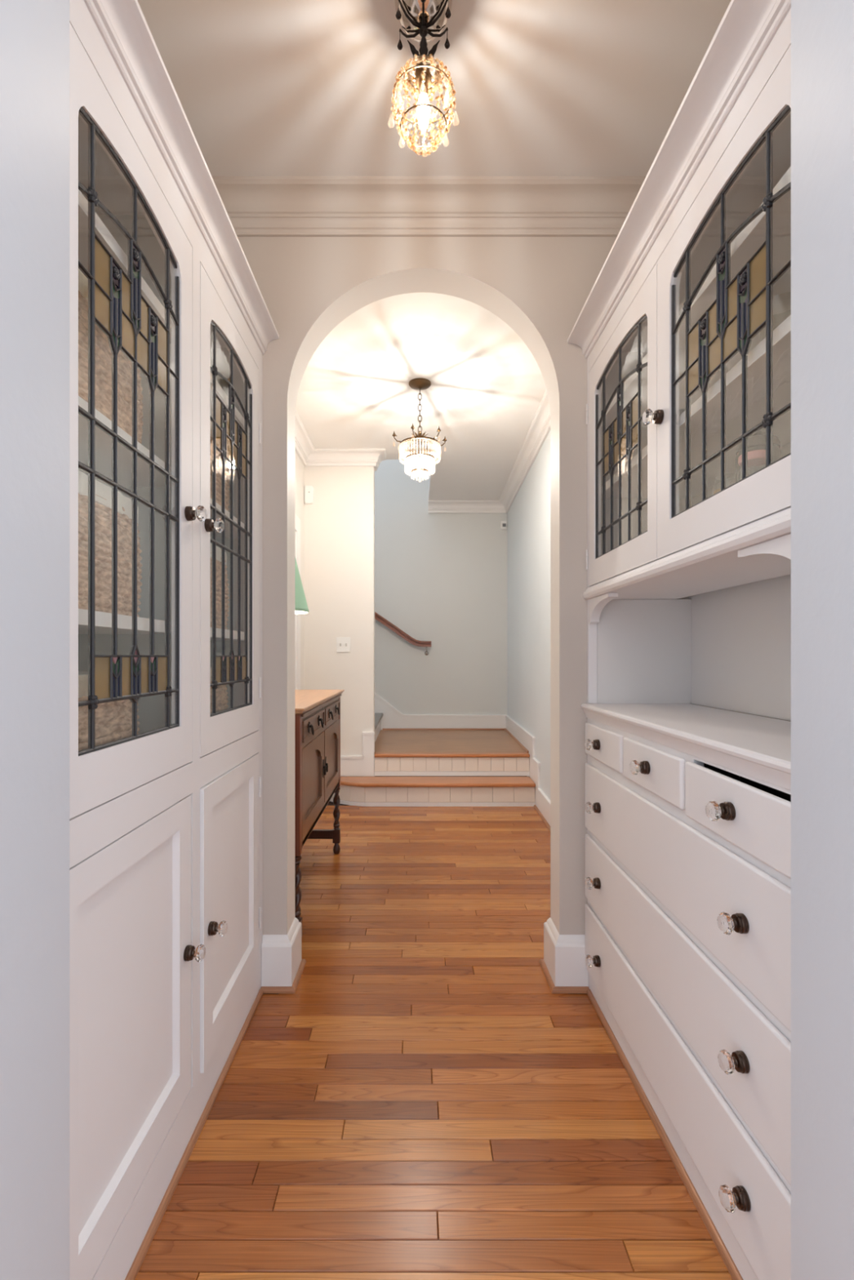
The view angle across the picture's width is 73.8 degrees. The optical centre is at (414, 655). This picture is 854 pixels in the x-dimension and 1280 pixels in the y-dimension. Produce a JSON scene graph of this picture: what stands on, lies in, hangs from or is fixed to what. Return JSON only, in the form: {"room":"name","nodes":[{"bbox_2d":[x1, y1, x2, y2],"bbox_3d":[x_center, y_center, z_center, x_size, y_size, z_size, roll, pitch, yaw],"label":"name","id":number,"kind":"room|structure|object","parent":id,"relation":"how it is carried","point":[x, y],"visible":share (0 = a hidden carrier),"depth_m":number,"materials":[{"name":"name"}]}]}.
{"room":"butler's pantry","nodes":[
{"label":"butler's pantry","id":0,"kind":"room"},
{"bbox_2d":[294,450,304,689],"bbox_3d":[-0.945,-0.310,3.329,0.120,2.900,2.487,0,0,0],"label":"wall","id":1,"kind":"structure","parent":0,"point":[299,466],"depth_m":4.46,"materials":[{"name":"paint"}]},
{"bbox_2d":[294,513,300,689],"bbox_3d":[-0.902,0.055,3.745,0.106,2.170,1.110,0,0,0],"label":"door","id":2,"kind":"structure","parent":1,"relation":"in","point":[297,521],"depth_m":4.19,"materials":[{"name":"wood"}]},
{"bbox_2d":[304,466,374,776],"bbox_3d":[-1.514,-0.310,4.631,2.372,2.900,0.118,0,0,0],"label":"wall","id":3,"kind":"structure","parent":0,"point":[340,522],"depth_m":4.57,"materials":[{"name":"paint"}]},
{"bbox_2d":[304,485,313,504],"bbox_3d":[-0.846,-1.290,4.555,0.068,0.144,0.033,0,0,0],"label":"fire alarm","id":4,"kind":"object","parent":3,"relation":"attached to","point":[308,490],"visible":1,"depth_m":4.54,"materials":[{"name":"white plastic"}]},
{"bbox_2d":[336,637,350,652],"bbox_3d":[-0.572,-0.090,4.563,0.115,0.122,0.017,0,0,0],"label":"light switch","id":5,"kind":"object","parent":3,"relation":"attached to","point":[343,644],"visible":1,"depth_m":4.57,"materials":[{"name":"white plastic"}]},
{"bbox_2d":[340,732,374,776],"bbox_3d":[-0.604,0.875,4.561,0.563,0.530,0.021,0,0,0],"label":"baseboard","id":6,"kind":"structure","parent":3,"relation":"attached to","point":[350,766],"depth_m":4.56,"materials":[{"name":"wood"}]},
{"bbox_2d":[295,292,546,502],"bbox_3d":[0.035,-1.695,4.072,2.170,0.130,3.975,0,0,0],"label":"ceiling","id":7,"kind":"structure","parent":0,"point":[486,392],"depth_m":3.49,"materials":[{"name":"paint"}]},
{"bbox_2d":[391,377,446,479],"bbox_3d":[0.032,-1.335,3.400,0.328,0.590,0.326,0,0,0],"label":"crystal chandelier","id":8,"kind":"object","parent":7,"relation":"hanging from","point":[417,384],"visible":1,"depth_m":3.39,"materials":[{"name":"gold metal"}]},
{"bbox_2d":[0,0,853,1279],"bbox_3d":[0.000,-0.310,0.670,6.000,2.900,0.130,0,0,0],"label":"wall","id":9,"kind":"structure","parent":0,"point":[34,34],"depth_m":0.67,"materials":[{"name":"paint"}]},
{"bbox_2d":[212,176,645,236],"bbox_3d":[0.042,-1.503,1.345,1.833,0.124,1.220,0,0,0],"label":"trim","id":10,"kind":"structure","parent":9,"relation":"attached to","point":[255,206],"depth_m":1.92,"materials":[{"name":"paint"}]},
{"bbox_2d":[427,459,431,490],"bbox_3d":[0.205,-2.260,5.375,0.120,1.000,1.370,0,0,0],"label":"wall","id":11,"kind":"structure","parent":0,"point":[428,464],"depth_m":5.71,"materials":[{"name":"paint"}]},
{"bbox_2d":[134,800,732,1279],"bbox_3d":[0.000,1.220,1.000,6.000,0.160,7.200,0,0,0],"label":"floor","id":12,"kind":"structure","parent":0,"point":[423,1104],"depth_m":1.43,"materials":[{"name":"brown wood"}]},
{"bbox_2d":[69,0,279,1279],"bbox_3d":[-0.668,0.020,1.345,0.407,2.240,1.217,0,0,0],"label":"tall cabinet","id":13,"kind":"object","parent":12,"relation":"on","point":[166,818],"visible":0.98,"depth_m":1.19,"materials":[{"name":"wood"}]},
{"bbox_2d":[78,671,140,751],"bbox_3d":[-0.705,0.154,1.060,0.266,0.243,0.410,0,0,0],"label":"woven basket","id":14,"kind":"object","parent":13,"relation":"on","point":[113,719],"visible":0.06,"depth_m":1.06,"materials":[{"name":"beige wicker"}]},
{"bbox_2d":[78,470,142,617],"bbox_3d":[-0.705,-0.201,1.070,0.266,0.243,0.410,0,0,0],"label":"woven basket","id":15,"kind":"object","parent":13,"relation":"on","point":[103,493],"visible":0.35,"depth_m":1.07,"materials":[{"name":"wicker"},{"name":"cream cloth"}]},
{"bbox_2d":[78,268,143,444],"bbox_3d":[-0.705,-0.550,1.075,0.266,0.243,0.410,0,0,0],"label":"woven basket","id":16,"kind":"object","parent":13,"relation":"on","point":[103,354],"visible":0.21,"depth_m":1.06,"materials":[{"name":"wicker"},{"name":"cream cloth"}]},
{"bbox_2d":[78,189,171,343],"bbox_3d":[-0.706,-0.755,1.054,0.308,0.026,0.597,0,0,0],"label":"shelf","id":17,"kind":"object","parent":13,"relation":"attached to","point":[101,231],"depth_m":1.07,"materials":[{"name":"wood"}]},
{"bbox_2d":[78,395,171,486],"bbox_3d":[-0.706,-0.415,1.054,0.308,0.026,0.597,0,0,0],"label":"shelf","id":18,"kind":"object","parent":13,"relation":"attached to","point":[103,442],"depth_m":1.15,"materials":[{"name":"wood"}]},
{"bbox_2d":[78,608,171,634],"bbox_3d":[-0.706,-0.065,1.054,0.308,0.026,0.597,0,0,0],"label":"shelf","id":19,"kind":"object","parent":13,"relation":"attached to","point":[103,620],"depth_m":1.10,"materials":[{"name":"wood"}]},
{"bbox_2d":[124,989,262,1279],"bbox_3d":[-0.516,1.132,1.328,0.011,0.016,1.182,0,0,0],"label":"trim","id":20,"kind":"structure","parent":13,"relation":"attached to","point":[135,1266],"depth_m":1.28,"materials":[{"name":"brown wood"}]},
{"bbox_2d":[209,666,228,713],"bbox_3d":[-0.705,0.154,1.640,0.266,0.243,0.410,0,0,0],"label":"woven basket","id":21,"kind":"object","parent":13,"relation":"on","point":[221,697],"visible":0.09,"depth_m":1.68,"materials":[{"name":"beige wicker"}]},
{"bbox_2d":[209,542,229,629],"bbox_3d":[-0.705,-0.201,1.645,0.266,0.243,0.410,0,0,0],"label":"woven basket","id":22,"kind":"object","parent":13,"relation":"on","point":[218,551],"visible":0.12,"depth_m":1.68,"materials":[{"name":"beige wicker"}]},
{"bbox_2d":[209,420,229,511],"bbox_3d":[-0.705,-0.550,1.650,0.266,0.243,0.410,0,0,0],"label":"woven basket","id":23,"kind":"object","parent":13,"relation":"on","point":[218,462],"visible":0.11,"depth_m":1.68,"materials":[{"name":"beige wicker"}]},
{"bbox_2d":[209,371,244,437],"bbox_3d":[-0.706,-0.755,1.654,0.308,0.026,0.563,0,0,0],"label":"shelf","id":24,"kind":"object","parent":13,"relation":"attached to","point":[220,392],"depth_m":1.68,"materials":[{"name":"wood"}]},
{"bbox_2d":[209,497,244,537],"bbox_3d":[-0.706,-0.415,1.654,0.308,0.026,0.563,0,0,0],"label":"shelf","id":25,"kind":"object","parent":13,"relation":"attached to","point":[218,535],"depth_m":1.78,"materials":[{"name":"wood"}]},
{"bbox_2d":[209,626,244,640],"bbox_3d":[-0.706,-0.065,1.654,0.308,0.026,0.563,0,0,0],"label":"shelf","id":26,"kind":"object","parent":13,"relation":"attached to","point":[218,631],"depth_m":1.72,"materials":[{"name":"wood"}]},
{"bbox_2d":[294,689,344,937],"bbox_3d":[-0.640,0.668,2.726,0.460,0.944,1.208,0,0,0],"label":"sideboard","id":27,"kind":"object","parent":12,"relation":"on","point":[317,712],"visible":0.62,"depth_m":2.53,"materials":[{"name":"brown wood"}]},
{"bbox_2d":[294,555,308,613],"bbox_3d":[-0.655,-0.157,2.700,0.302,0.706,0.302,0,0,0],"label":"table lamp","id":28,"kind":"object","parent":27,"relation":"on","point":[300,603],"visible":0.09,"depth_m":2.66,"materials":[{"name":"green glass"}]},
{"bbox_2d":[329,712,535,806],"bbox_3d":[-0.445,0.425,5.163,2.830,1.430,1.760,0,0,0],"label":"staircase","id":29,"kind":"structure","parent":12,"relation":"on","point":[414,766],"depth_m":4.54,"materials":[{"name":"wood"}]},
{"bbox_2d":[567,0,791,1279],"bbox_3d":[0.740,0.027,1.345,0.431,2.226,1.217,0,0,0],"label":"hutch","id":30,"kind":"object","parent":12,"relation":"on","point":[687,806],"visible":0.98,"depth_m":1.25,"materials":[{"name":"wood"}]},
{"bbox_2d":[586,989,742,1279],"bbox_3d":[0.587,1.132,1.328,0.011,0.016,1.182,0,0,0],"label":"trim","id":31,"kind":"structure","parent":30,"relation":"attached to","point":[721,1247],"depth_m":1.28,"materials":[{"name":"brown wood"}]},
{"bbox_2d":[581,703,791,791],"bbox_3d":[0.754,0.188,1.345,0.366,0.049,1.217,0,0,0],"label":"countertop","id":32,"kind":"structure","parent":30,"relation":"on","point":[757,747],"depth_m":1.26,"materials":[{"name":"wood"}]},
{"bbox_2d":[600,165,791,426],"bbox_3d":[0.781,-0.795,1.345,0.322,0.026,1.184,0,0,0],"label":"shelf","id":33,"kind":"object","parent":30,"relation":"attached to","point":[747,242],"depth_m":1.26,"materials":[{"name":"wood"}]},
{"bbox_2d":[600,314,791,497],"bbox_3d":[0.781,-0.550,1.345,0.322,0.026,1.184,0,0,0],"label":"shelf","id":34,"kind":"object","parent":30,"relation":"attached to","point":[782,333],"depth_m":1.29,"materials":[{"name":"wood"}]},
{"bbox_2d":[711,485,720,495],"bbox_3d":[0.705,-0.330,1.283,0.060,0.148,0.060,0,0,0],"label":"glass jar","id":35,"kind":"object","parent":30,"relation":"on","point":[719,489],"visible":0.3,"depth_m":1.28,"materials":[{"name":"glass"}]},
{"bbox_2d":[737,449,765,481],"bbox_3d":[0.715,-0.340,1.195,0.064,0.168,0.064,0,0,0],"label":"glass jar","id":36,"kind":"object","parent":30,"relation":"on","point":[756,457],"visible":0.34,"depth_m":1.18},
{"bbox_2d":[735,430,781,482],"bbox_3d":[0.805,-0.393,1.335,0.092,0.274,0.092,0,0,0],"label":"canister","id":37,"kind":"object","parent":30,"relation":"on","point":[757,441],"visible":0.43,"depth_m":1.30,"materials":[{"name":"grey ceramic"}]},
{"bbox_2d":[137,0,730,176],"bbox_3d":[0.025,-1.663,1.345,2.150,0.195,1.220,0,0,0],"label":"ceiling","id":38,"kind":"structure","parent":0,"point":[263,87],"depth_m":1.54,"materials":[{"name":"paint"}]},
{"bbox_2d":[388,0,455,157],"bbox_3d":[0.021,-1.378,1.345,0.156,0.372,0.156,0,0,24],"label":"crystal pendant","id":39,"kind":"object","parent":38,"relation":"hanging from","point":[422,21],"visible":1,"depth_m":1.33,"materials":[{"name":"clear glass"}]},
{"bbox_2d":[374,459,506,715],"bbox_3d":[-0.790,-0.810,6.120,3.820,3.900,0.120,0,0,0],"label":"wall","id":40,"kind":"structure","parent":0,"point":[441,578],"depth_m":6.06,"materials":[{"name":"paint"}]},
{"bbox_2d":[374,612,431,655],"bbox_3d":[-0.291,-0.335,6.013,0.933,0.653,0.094,0,0,0],"label":"handrail","id":41,"kind":"object","parent":40,"relation":"attached to","point":[416,642],"visible":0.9,"depth_m":5.97,"materials":[{"name":"brown wood"}]},
{"bbox_2d":[374,692,506,729],"bbox_3d":[-0.506,-0.031,6.050,2.987,1.630,0.021,0,0,0],"label":"baseboard","id":42,"kind":"structure","parent":40,"relation":"attached to","point":[392,717],"depth_m":6.04,"materials":[{"name":"wood"}]},
{"bbox_2d":[500,520,506,529],"bbox_3d":[0.948,-1.390,6.038,0.068,0.090,0.044,0,0,0],"label":"sensor","id":43,"kind":"object","parent":40,"relation":"attached to","point":[503,523],"visible":1,"depth_m":6.02,"materials":[{"name":"white plastic"}]},
{"bbox_2d":[237,236,693,937],"bbox_3d":[0.025,-0.310,2.020,2.150,2.900,0.130,0,0,0],"label":"wall","id":44,"kind":"structure","parent":0,"point":[539,286],"depth_m":1.96,"materials":[{"name":"paint"}]},
{"bbox_2d":[261,917,301,986],"bbox_3d":[-0.651,1.049,2.020,0.467,0.182,0.170,0,0,0],"label":"baseboard","id":45,"kind":"structure","parent":44,"relation":"attached to","point":[281,954],"depth_m":1.94,"materials":[{"name":"wood"}]},
{"bbox_2d":[260,959,306,993],"bbox_3d":[-0.644,1.132,2.020,0.481,0.016,0.198,0,0,0],"label":"trim","id":46,"kind":"structure","parent":44,"relation":"attached to","point":[292,989],"depth_m":1.93,"materials":[{"name":"brown wood"}]},
{"bbox_2d":[538,959,589,993],"bbox_3d":[0.661,1.132,2.020,0.394,0.016,0.198,0,0,0],"label":"trim","id":47,"kind":"structure","parent":44,"relation":"attached to","point":[553,989],"depth_m":1.93,"materials":[{"name":"brown wood"}]},
{"bbox_2d":[543,917,588,986],"bbox_3d":[0.668,1.049,2.020,0.380,0.182,0.170,0,0,0],"label":"baseboard","id":48,"kind":"structure","parent":44,"relation":"attached to","point":[563,954],"depth_m":1.94,"materials":[{"name":"wood"}]},
{"bbox_2d":[506,431,550,799],"bbox_3d":[0.983,-0.310,4.072,0.120,2.900,3.981,0,0,2],"label":"wall","id":49,"kind":"structure","parent":0,"point":[528,516],"depth_m":4.55,"materials":[{"name":"paint"}]},
{"bbox_2d":[294,388,550,512],"bbox_3d":[0.051,-1.576,4.072,1.872,0.108,3.975,0,0,0],"label":"trim","id":50,"kind":"structure","parent":49,"relation":"attached to","point":[540,428],"depth_m":4.53,"materials":[{"name":"wood"}]},
{"bbox_2d":[505,715,550,826],"bbox_3d":[0.912,0.885,4.082,0.021,0.510,3.958,0,0,2],"label":"baseboard","id":51,"kind":"structure","parent":49,"relation":"attached to","point":[523,736],"depth_m":4.42,"materials":[{"name":"wood"}]},
{"bbox_2d":[533,804,550,831],"bbox_3d":[0.871,1.132,3.223,0.014,0.016,2.156,0,0,2],"label":"trim","id":52,"kind":"structure","parent":49,"relation":"attached to","point":[540,815],"depth_m":3.97,"materials":[{"name":"brown wood"}]},
{"bbox_2d":[693,703,791,721],"bbox_3d":[1.018,-0.310,1.345,0.120,2.900,1.220,0,0,0],"label":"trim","id":53,"kind":"structure","parent":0,"point":[693,704],"depth_m":1.64,"materials":[{"name":"paint"}]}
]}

